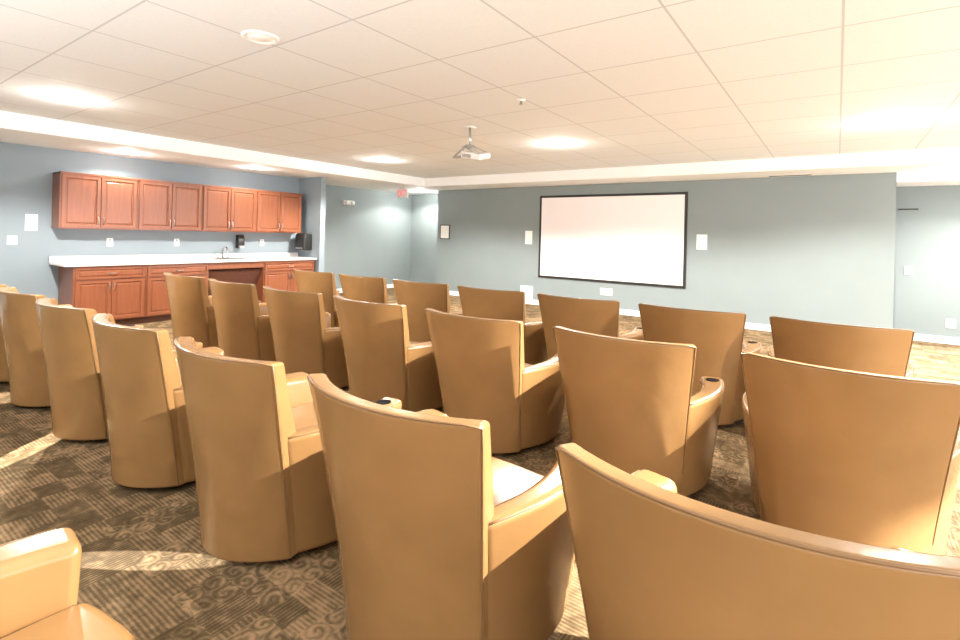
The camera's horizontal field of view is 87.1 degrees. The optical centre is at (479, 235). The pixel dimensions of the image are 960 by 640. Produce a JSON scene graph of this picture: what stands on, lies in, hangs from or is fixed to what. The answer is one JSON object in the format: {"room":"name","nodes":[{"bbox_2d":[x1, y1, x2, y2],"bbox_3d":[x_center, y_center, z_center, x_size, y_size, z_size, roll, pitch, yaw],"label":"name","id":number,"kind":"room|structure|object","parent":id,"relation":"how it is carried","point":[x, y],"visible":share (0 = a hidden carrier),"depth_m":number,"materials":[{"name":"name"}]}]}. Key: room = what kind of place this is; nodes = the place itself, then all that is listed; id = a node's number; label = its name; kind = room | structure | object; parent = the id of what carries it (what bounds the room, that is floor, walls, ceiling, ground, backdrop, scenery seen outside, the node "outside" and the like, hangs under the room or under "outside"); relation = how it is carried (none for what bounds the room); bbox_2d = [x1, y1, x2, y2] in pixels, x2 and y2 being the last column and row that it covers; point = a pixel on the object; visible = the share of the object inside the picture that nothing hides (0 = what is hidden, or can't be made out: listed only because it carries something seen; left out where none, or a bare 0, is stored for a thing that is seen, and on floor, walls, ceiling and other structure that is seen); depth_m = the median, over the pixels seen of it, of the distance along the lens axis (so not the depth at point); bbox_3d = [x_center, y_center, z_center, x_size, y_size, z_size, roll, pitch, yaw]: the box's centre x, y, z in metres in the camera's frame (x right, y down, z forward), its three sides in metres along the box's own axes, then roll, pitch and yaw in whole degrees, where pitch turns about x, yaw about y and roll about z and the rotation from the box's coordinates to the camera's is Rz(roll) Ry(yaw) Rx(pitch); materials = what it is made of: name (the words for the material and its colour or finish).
{"room":"screening room","nodes":[
{"label":"screening room","id":0,"kind":"room"},
{"bbox_2d":[0,142,298,301],"bbox_3d":[-6.340,0.025,6.417,0.100,2.470,9.150,1,0,35],"label":"wall","id":1,"kind":"structure","parent":0,"point":[26,171],"depth_m":7.17,"materials":[{"name":"blue paint"}]},
{"bbox_2d":[7,236,16,244],"bbox_3d":[-6.127,0.065,6.614,0.020,0.120,0.100,1,0,35],"label":"light switch","id":2,"kind":"object","parent":1,"relation":"attached to","point":[11,240],"visible":1,"depth_m":6.61,"materials":[{"name":"white plastic"}]},
{"bbox_2d":[25,214,37,230],"bbox_3d":[-6.015,-0.172,6.772,0.014,0.220,0.130,1,0,35],"label":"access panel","id":3,"kind":"object","parent":1,"relation":"attached to","point":[31,220],"visible":1,"depth_m":6.77,"materials":[{"name":"white plastic"}]},
{"bbox_2d":[27,216,35,228],"bbox_3d":[-6.011,-0.172,6.770,0.006,0.180,0.090,1,0,35],"label":"speaker grille","id":4,"kind":"object","parent":3,"relation":"attached to","point":[31,220],"depth_m":6.77,"materials":[{"name":"white plastic"}]},
{"bbox_2d":[51,171,138,229],"bbox_3d":[-5.473,-0.471,7.220,0.366,0.765,0.926,1,0,35],"label":"upper cabinet","id":5,"kind":"object","parent":1,"relation":"attached to","point":[79,200],"visible":1,"depth_m":7.07,"materials":[{"name":"brown wood"}]},
{"bbox_2d":[107,238,112,245],"bbox_3d":[-5.502,0.101,7.507,0.010,0.120,0.080,1,0,35],"label":"wall outlet","id":6,"kind":"object","parent":1,"relation":"attached to","point":[109,240],"visible":1,"depth_m":7.50,"materials":[{"name":"white plastic"}]},
{"bbox_2d":[137,179,202,230],"bbox_3d":[-4.935,-0.458,7.980,0.366,0.765,0.932,1,0,35],"label":"upper cabinet","id":7,"kind":"object","parent":1,"relation":"attached to","point":[162,205],"visible":0.98,"depth_m":7.86,"materials":[{"name":"brown wood"}]},
{"bbox_2d":[49,252,297,261],"bbox_3d":[-4.768,0.354,8.502,0.020,0.080,3.900,1,0,35],"label":"backsplash","id":8,"kind":"structure","parent":1,"relation":"attached to","point":[233,255],"depth_m":8.04,"materials":[{"name":"white laminate"}]},
{"bbox_2d":[174,239,178,245],"bbox_3d":[-4.964,0.114,8.266,0.010,0.120,0.080,1,0,35],"label":"wall outlet","id":9,"kind":"object","parent":1,"relation":"attached to","point":[176,241],"visible":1,"depth_m":8.26,"materials":[{"name":"white plastic"}]},
{"bbox_2d":[0,111,424,188],"bbox_3d":[-5.381,-1.332,7.202,2.040,0.290,11.500,1,0,35],"label":"ceiling soffit","id":10,"kind":"structure","parent":1,"relation":"attached to","point":[16,128],"depth_m":7.31,"materials":[{"name":"white paint"}]},
{"bbox_2d":[201,185,256,231],"bbox_3d":[-4.393,-0.444,8.745,0.366,0.765,0.940,1,0,35],"label":"upper cabinet","id":11,"kind":"object","parent":1,"relation":"attached to","point":[224,209],"visible":0.99,"depth_m":8.63,"materials":[{"name":"brown wood"}]},
{"bbox_2d":[236,235,244,247],"bbox_3d":[-4.312,0.111,9.091,0.125,0.240,0.120,1,0,35],"label":"soap dispenser","id":12,"kind":"object","parent":1,"relation":"attached to","point":[240,240],"visible":1,"depth_m":9.05,"materials":[{"name":"black plastic"}]},
{"bbox_2d":[255,190,302,232],"bbox_3d":[-3.849,-0.430,9.514,0.366,0.765,0.939,1,0,35],"label":"upper cabinet","id":13,"kind":"object","parent":1,"relation":"attached to","point":[276,212],"visible":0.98,"depth_m":9.39,"materials":[{"name":"brown wood"}]},
{"bbox_2d":[297,177,325,271],"bbox_3d":[-3.568,0.095,10.133,1.270,2.470,0.120,1,0,35],"label":"wall","id":14,"kind":"structure","parent":0,"point":[313,189],"depth_m":9.81,"materials":[{"name":"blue paint"}]},
{"bbox_2d":[295,233,311,250],"bbox_3d":[-3.446,0.128,9.849,0.300,0.330,0.205,1,0,35],"label":"paper towel dispenser","id":15,"kind":"object","parent":14,"relation":"attached to","point":[303,241],"visible":1,"depth_m":9.77,"materials":[{"name":"black plastic"}]},
{"bbox_2d":[324,185,411,288],"bbox_3d":[-3.001,0.109,12.120,0.100,2.470,3.780,1,0,35],"label":"wall","id":16,"kind":"structure","parent":0,"point":[371,237],"depth_m":12.37,"materials":[{"name":"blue paint"}]},
{"bbox_2d":[342,200,354,204],"bbox_3d":[-3.068,-0.763,11.804,0.125,0.110,0.300,1,0,35],"label":"emergency light","id":17,"kind":"object","parent":16,"relation":"attached to","point":[344,202],"visible":1,"depth_m":11.72,"materials":[{"name":"white plastic"}]},
{"bbox_2d":[338,284,393,292],"bbox_3d":[-2.988,1.295,12.081,0.015,0.100,3.765,1,0,35],"label":"baseboard","id":18,"kind":"structure","parent":16,"relation":"attached to","point":[388,285],"depth_m":12.97,"materials":[{"name":"white paint"}]},
{"bbox_2d":[0,0,959,177],"bbox_3d":[0.414,-1.280,3.100,12.160,0.100,11.500,1,0,35],"label":"ceiling","id":19,"kind":"structure","parent":0,"point":[352,83],"depth_m":3.92,"materials":[{"name":"tile"}]},
{"bbox_2d":[52,95,81,101],"bbox_3d":[-4.032,-1.337,4.936,0.230,0.012,0.230,1,0,35],"label":"recessed light","id":20,"kind":"object","parent":19,"relation":"in","point":[60,97],"visible":1,"depth_m":4.93,"materials":[{"name":"white plastic"}]},
{"bbox_2d":[241,30,279,44],"bbox_3d":[-1.414,-1.270,3.254,0.230,0.012,0.230,1,0,35],"label":"recessed light","id":21,"kind":"object","parent":19,"relation":"in","point":[255,36],"visible":1,"depth_m":3.24,"materials":[{"name":"white plastic"}]},
{"bbox_2d":[376,159,389,161],"bbox_3d":[-1.655,-1.276,8.607,0.230,0.012,0.230,1,0,35],"label":"recessed light","id":22,"kind":"object","parent":19,"relation":"in","point":[382,160],"visible":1,"depth_m":8.62,"materials":[{"name":"white plastic"}]},
{"bbox_2d":[397,188,408,197],"bbox_3d":[-1.785,-0.976,11.635,0.340,0.240,0.060,1,0,35],"label":"exit sign","id":23,"kind":"object","parent":19,"relation":"hanging from","point":[401,192],"visible":1,"depth_m":11.61,"materials":[{"name":"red plastic"}]},
{"bbox_2d":[452,126,490,159],"bbox_3d":[-0.098,-1.039,5.806,0.427,0.407,0.267,1,0,35],"label":"ceiling projector","id":24,"kind":"object","parent":19,"relation":"hanging from","point":[474,155],"visible":1,"depth_m":5.72,"materials":[{"name":"white plastic"}]},
{"bbox_2d":[462,153,470,157],"bbox_3d":[-0.152,-0.897,5.688,0.125,0.058,0.012,1,0,33],"label":"vent","id":25,"kind":"object","parent":24,"relation":"attached to","point":[464,155],"depth_m":5.68,"materials":[{"name":"grey plastic"}]},
{"bbox_2d":[517,99,524,104],"bbox_3d":[0.373,-1.208,4.585,0.080,0.046,0.080,1,0,35],"label":"sprinkler head","id":26,"kind":"object","parent":19,"relation":"attached to","point":[518,100],"visible":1,"depth_m":4.57},
{"bbox_2d":[550,142,566,145],"bbox_3d":[1.038,-1.208,6.700,0.230,0.012,0.230,1,0,35],"label":"recessed light","id":27,"kind":"object","parent":19,"relation":"in","point":[553,143],"visible":1,"depth_m":6.68,"materials":[{"name":"white plastic"}]},
{"bbox_2d":[0,288,959,639],"bbox_3d":[0.003,1.470,4.383,14.200,0.100,13.200,1,0,35],"label":"floor","id":28,"kind":"structure","parent":0,"point":[145,564],"depth_m":2.35,"materials":[{"name":"carpet"}]},
{"bbox_2d":[0,284,97,381],"bbox_3d":[-4.204,0.860,4.734,0.887,0.908,0.865,1,0,36],"label":"chair","id":29,"kind":"object","parent":28,"relation":"on","point":[4,377],"visible":0.15,"depth_m":4.39,"materials":[{"name":"beige leather"}]},
{"bbox_2d":[0,528,136,639],"bbox_3d":[-1.038,0.940,0.844,0.887,0.908,0.865,1,0,35],"label":"chair","id":30,"kind":"object","parent":28,"relation":"on","point":[40,572],"visible":1,"depth_m":1.25,"materials":[{"name":"beige leather"}]},
{"bbox_2d":[0,603,136,639],"bbox_3d":[-0.981,1.058,0.930,0.570,0.275,0.655,1,0,35],"label":"seat cushion","id":31,"kind":"object","parent":30,"relation":"on","point":[27,621],"depth_m":1.22,"materials":[{"name":"beige leather"}]},
{"bbox_2d":[0,287,143,406],"bbox_3d":[-3.390,0.881,4.157,0.887,0.908,0.865,1,0,35],"label":"chair","id":32,"kind":"object","parent":28,"relation":"on","point":[28,383],"visible":0.4,"depth_m":3.79,"materials":[{"name":"beige leather"}]},
{"bbox_2d":[58,265,145,324],"bbox_3d":[-5.348,0.851,7.177,0.626,0.868,0.858,1,0,35],"label":"base cabinet","id":33,"kind":"object","parent":28,"relation":"on","point":[118,291],"visible":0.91,"depth_m":6.99,"materials":[{"name":"brown wood"}]},
{"bbox_2d":[49,252,316,266],"bbox_3d":[-4.524,0.378,8.329,0.620,0.115,3.900,1,0,35],"label":"countertop","id":34,"kind":"structure","parent":33,"relation":"on","point":[96,260],"depth_m":7.85,"materials":[{"name":"white laminate"}]},
{"bbox_2d":[216,246,230,257],"bbox_3d":[-4.426,0.296,8.764,0.202,0.212,0.268,1,0,35],"label":"faucet","id":35,"kind":"object","parent":34,"relation":"on","point":[224,246],"visible":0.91,"depth_m":8.79,"materials":[{"name":"silver metal"}]},
{"bbox_2d":[209,258,247,259],"bbox_3d":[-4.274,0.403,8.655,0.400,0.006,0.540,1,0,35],"label":"sink","id":36,"kind":"object","parent":34,"relation":"in","point":[209,258],"visible":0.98,"depth_m":8.60,"materials":[{"name":"metal"}]},
{"bbox_2d":[36,298,202,439],"bbox_3d":[-2.576,0.901,3.581,0.887,0.908,0.865,1,0,35],"label":"chair","id":37,"kind":"object","parent":28,"relation":"on","point":[77,406],"visible":0.44,"depth_m":3.21,"materials":[{"name":"beige leather"}]},
{"bbox_2d":[91,313,223,487],"bbox_3d":[-1.763,0.922,3.005,0.887,0.908,0.865,1,0,36],"label":"chair","id":38,"kind":"object","parent":28,"relation":"on","point":[148,428],"visible":0.6,"depth_m":2.64,"materials":[{"name":"beige leather"}]},
{"bbox_2d":[142,263,208,322],"bbox_3d":[-4.838,0.864,7.897,0.626,0.868,0.904,1,0,35],"label":"base cabinet","id":39,"kind":"object","parent":28,"relation":"on","point":[157,309],"visible":0.39,"depth_m":7.55,"materials":[{"name":"brown wood"}]},
{"bbox_2d":[164,272,260,347],"bbox_3d":[-3.121,0.887,5.823,0.887,0.908,0.865,1,0,34],"label":"chair","id":40,"kind":"object","parent":28,"relation":"on","point":[191,307],"visible":0.51,"depth_m":5.46,"materials":[{"name":"beige leather"}]},
{"bbox_2d":[208,261,263,295],"bbox_3d":[-4.325,0.877,8.670,0.570,0.868,0.946,1,0,35],"label":"base cabinet","id":41,"kind":"object","parent":28,"relation":"on","point":[232,272],"visible":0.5,"depth_m":8.59,"materials":[{"name":"brown wood"}]},
{"bbox_2d":[208,278,274,360],"bbox_3d":[-2.315,0.908,5.252,0.887,0.908,0.865,1,0,35],"label":"chair","id":42,"kind":"object","parent":28,"relation":"on","point":[243,327],"visible":0.57,"depth_m":4.89,"materials":[{"name":"beige leather"}]},
{"bbox_2d":[246,260,313,302],"bbox_3d":[-3.724,0.892,9.472,0.626,0.868,1.054,1,0,35],"label":"base cabinet","id":43,"kind":"object","parent":28,"relation":"on","point":[279,275],"visible":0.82,"depth_m":9.15,"materials":[{"name":"brown wood"}]},
{"bbox_2d":[174,337,401,562],"bbox_3d":[-0.950,0.942,2.429,0.887,0.908,0.865,1,0,35],"label":"chair","id":44,"kind":"object","parent":28,"relation":"on","point":[262,485],"visible":0.81,"depth_m":2.08,"materials":[{"name":"beige leather"}]},
{"bbox_2d":[292,402,317,429],"bbox_3d":[-0.892,1.060,2.515,0.570,0.275,0.655,1,0,35],"label":"seat cushion","id":45,"kind":"object","parent":44,"relation":"on","point":[304,415],"depth_m":2.61,"materials":[{"name":"beige leather"}]},
{"bbox_2d":[263,286,348,387],"bbox_3d":[-1.508,0.928,4.681,0.887,0.908,0.865,1,0,34],"label":"chair","id":46,"kind":"object","parent":28,"relation":"on","point":[305,340],"visible":0.61,"depth_m":4.33,"materials":[{"name":"beige leather"}]},
{"bbox_2d":[293,269,343,326],"bbox_3d":[-2.020,0.915,6.820,0.887,0.908,0.865,1,0,35],"label":"chair","id":47,"kind":"object","parent":28,"relation":"on","point":[324,283],"visible":0.29,"depth_m":6.42,"materials":[{"name":"beige leather"}]},
{"bbox_2d":[339,273,396,303],"bbox_3d":[-1.261,0.934,6.282,0.887,0.908,0.865,1,0,35],"label":"chair","id":48,"kind":"object","parent":28,"relation":"on","point":[358,288],"visible":0.2,"depth_m":5.88,"materials":[{"name":"beige leather"}]},
{"bbox_2d":[333,295,442,411],"bbox_3d":[-0.703,0.949,4.111,0.887,0.908,0.865,1,0,36],"label":"chair","id":49,"kind":"object","parent":28,"relation":"on","point":[381,360],"visible":0.76,"depth_m":3.77,"materials":[{"name":"beige leather"}]},
{"bbox_2d":[392,279,462,342],"bbox_3d":[-0.502,0.954,5.745,0.887,0.908,0.865,1,0,34],"label":"chair","id":50,"kind":"object","parent":28,"relation":"on","point":[417,296],"visible":0.36,"depth_m":5.38,"materials":[{"name":"beige leather"}]},
{"bbox_2d":[307,373,574,639],"bbox_3d":[-0.137,0.963,1.853,0.887,0.908,0.865,1,0,36],"label":"chair","id":51,"kind":"object","parent":28,"relation":"on","point":[440,537],"visible":0.92,"depth_m":1.51,"materials":[{"name":"beige leather"}]},
{"bbox_2d":[491,457,543,505],"bbox_3d":[-0.078,1.081,1.938,0.570,0.275,0.655,1,0,36],"label":"seat cushion","id":52,"kind":"object","parent":51,"relation":"on","point":[510,480],"depth_m":1.99,"materials":[{"name":"beige leather"}]},
{"bbox_2d":[424,308,564,453],"bbox_3d":[0.103,0.969,3.540,0.887,0.908,0.865,1,0,36],"label":"chair","id":53,"kind":"object","parent":28,"relation":"on","point":[483,374],"visible":0.81,"depth_m":3.21,"materials":[{"name":"beige leather"}]},
{"bbox_2d":[457,285,547,364],"bbox_3d":[0.257,0.973,5.208,0.887,0.908,0.865,1,0,35],"label":"chair","id":54,"kind":"object","parent":28,"relation":"on","point":[475,302],"visible":0.34,"depth_m":4.88,"materials":[{"name":"beige leather"}]},
{"bbox_2d":[537,293,643,359],"bbox_3d":[1.015,0.992,4.670,0.887,0.908,0.865,1,0,36],"label":"chair","id":55,"kind":"object","parent":28,"relation":"on","point":[600,317],"visible":0.44,"depth_m":4.32,"materials":[{"name":"beige leather"}]},
{"bbox_2d":[553,326,723,495],"bbox_3d":[0.910,0.989,2.968,0.887,0.908,0.865,1,0,34],"label":"chair","id":56,"kind":"object","parent":28,"relation":"on","point":[630,404],"visible":0.86,"depth_m":2.63,"materials":[{"name":"beige leather"}]},
{"bbox_2d":[638,303,761,424],"bbox_3d":[1.774,1.011,4.133,0.887,0.908,0.865,1,0,35],"label":"chair","id":57,"kind":"object","parent":28,"relation":"on","point":[717,337],"visible":0.53,"depth_m":3.77,"materials":[{"name":"beige leather"}]},
{"bbox_2d":[555,443,959,639],"bbox_3d":[0.677,0.984,1.277,0.887,0.908,0.865,1,0,37],"label":"chair","id":58,"kind":"object","parent":28,"relation":"on","point":[654,562],"visible":1,"depth_m":0.94,"materials":[{"name":"beige leather"}]},
{"bbox_2d":[767,316,915,377],"bbox_3d":[2.533,1.030,3.595,0.887,0.908,0.865,1,0,35],"label":"chair","id":59,"kind":"object","parent":28,"relation":"on","point":[876,350],"visible":0.35,"depth_m":3.24,"materials":[{"name":"beige leather"}]},
{"bbox_2d":[740,352,959,554],"bbox_3d":[1.715,1.010,2.398,0.887,0.908,0.865,1,0,36],"label":"chair","id":60,"kind":"object","parent":28,"relation":"on","point":[854,456],"visible":0.86,"depth_m":2.07,"materials":[{"name":"beige leather"}]},
{"bbox_2d":[436,172,896,327],"bbox_3d":[2.486,0.248,9.723,8.510,2.470,0.150,1,0,35],"label":"wall","id":61,"kind":"structure","parent":0,"point":[817,248],"depth_m":8.29,"materials":[{"name":"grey paint"}]},
{"bbox_2d":[440,225,449,238],"bbox_3d":[-0.832,-0.081,11.975,0.290,0.340,0.016,1,0,35],"label":"framed notice","id":62,"kind":"object","parent":61,"relation":"attached to","point":[444,229],"visible":1,"depth_m":11.96,"materials":[{"name":"white paper"}]},
{"bbox_2d":[520,285,532,299],"bbox_3d":[0.985,1.205,10.667,0.299,0.278,0.014,1,0,35],"label":"wall outlet","id":63,"kind":"object","parent":61,"relation":"attached to","point":[528,290],"visible":0.76,"depth_m":10.64,"materials":[{"name":"white plastic"}]},
{"bbox_2d":[525,231,531,243],"bbox_3d":[1.027,0.046,10.658,0.170,0.280,0.014,1,0,35],"label":"wall speaker","id":64,"kind":"object","parent":61,"relation":"attached to","point":[528,234],"visible":1,"depth_m":10.65,"materials":[{"name":"white plastic"}]},
{"bbox_2d":[526,232,530,242],"bbox_3d":[1.025,0.046,10.655,0.130,0.240,0.006,1,0,35],"label":"speaker grille","id":65,"kind":"object","parent":64,"relation":"attached to","point":[528,234],"depth_m":10.65,"materials":[{"name":"white plastic"}]},
{"bbox_2d":[600,288,611,295],"bbox_3d":[2.412,1.081,9.662,0.222,0.128,0.010,1,0,35],"label":"wall outlet","id":66,"kind":"object","parent":61,"relation":"attached to","point":[603,291],"visible":1,"depth_m":9.66,"materials":[{"name":"white plastic"}]},
{"bbox_2d":[449,291,770,331],"bbox_3d":[2.408,1.431,9.656,8.510,0.100,0.015,1,0,35],"label":"baseboard","id":67,"kind":"structure","parent":61,"relation":"attached to","point":[753,326],"depth_m":9.33,"materials":[{"name":"white paint"}]},
{"bbox_2d":[538,192,687,288],"bbox_3d":[2.423,0.056,9.661,2.910,1.690,0.030,1,0,35],"label":"projection screen","id":68,"kind":"object","parent":61,"relation":"attached to","point":[628,238],"visible":1,"depth_m":9.54,"materials":[{"name":"white fabric"}]},
{"bbox_2d":[368,147,959,194],"bbox_3d":[3.392,-1.109,9.075,14.200,0.290,1.700,1,0,35],"label":"ceiling soffit","id":69,"kind":"structure","parent":61,"relation":"attached to","point":[937,159],"depth_m":7.90,"materials":[{"name":"white paint"}]},
{"bbox_2d":[696,234,706,249],"bbox_3d":[3.813,0.117,8.685,0.170,0.260,0.014,1,0,35],"label":"wall speaker","id":70,"kind":"object","parent":61,"relation":"attached to","point":[701,244],"visible":1,"depth_m":8.68,"materials":[{"name":"white plastic"}]},
{"bbox_2d":[698,236,705,248],"bbox_3d":[3.811,0.117,8.681,0.130,0.220,0.006,1,0,35],"label":"speaker grille","id":71,"kind":"object","parent":70,"relation":"attached to","point":[701,239],"depth_m":8.68,"materials":[{"name":"white plastic"}]},
{"bbox_2d":[768,174,812,176],"bbox_3d":[4.777,-0.923,7.785,0.600,0.012,0.100,1,0,35],"label":"air vent","id":72,"kind":"object","parent":61,"relation":"attached to","point":[793,174],"visible":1,"depth_m":7.75,"materials":[{"name":"white plastic"}]},
{"bbox_2d":[410,185,959,337],"bbox_3d":[3.831,0.282,9.659,14.100,2.470,0.100,1,0,35],"label":"wall","id":73,"kind":"structure","parent":0,"point":[927,238],"depth_m":7.61,"materials":[{"name":"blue paint"}]},
{"bbox_2d":[904,266,913,274],"bbox_3d":[6.520,0.535,7.676,0.110,0.130,0.020,1,0,35],"label":"light switch","id":74,"kind":"object","parent":73,"relation":"attached to","point":[908,270],"visible":1,"depth_m":7.67,"materials":[{"name":"white plastic"}]},
{"bbox_2d":[896,170,959,186],"bbox_3d":[7.767,-0.784,6.377,3.928,0.140,0.740,1,0,35],"label":"trim","id":75,"kind":"structure","parent":73,"relation":"attached to","point":[944,177],"depth_m":7.08,"materials":[{"name":"white paint"}]},
{"bbox_2d":[913,334,959,344],"bbox_3d":[7.916,1.571,6.673,3.930,0.100,0.015,1,0,35],"label":"baseboard","id":76,"kind":"structure","parent":73,"relation":"attached to","point":[918,337],"depth_m":7.48,"materials":[{"name":"white paint"}]},
{"bbox_2d":[946,319,955,328],"bbox_3d":[6.900,1.295,7.400,0.110,0.130,0.010,1,0,35],"label":"wall outlet","id":77,"kind":"object","parent":73,"relation":"attached to","point":[950,323],"visible":1,"depth_m":7.40,"materials":[{"name":"white plastic"}]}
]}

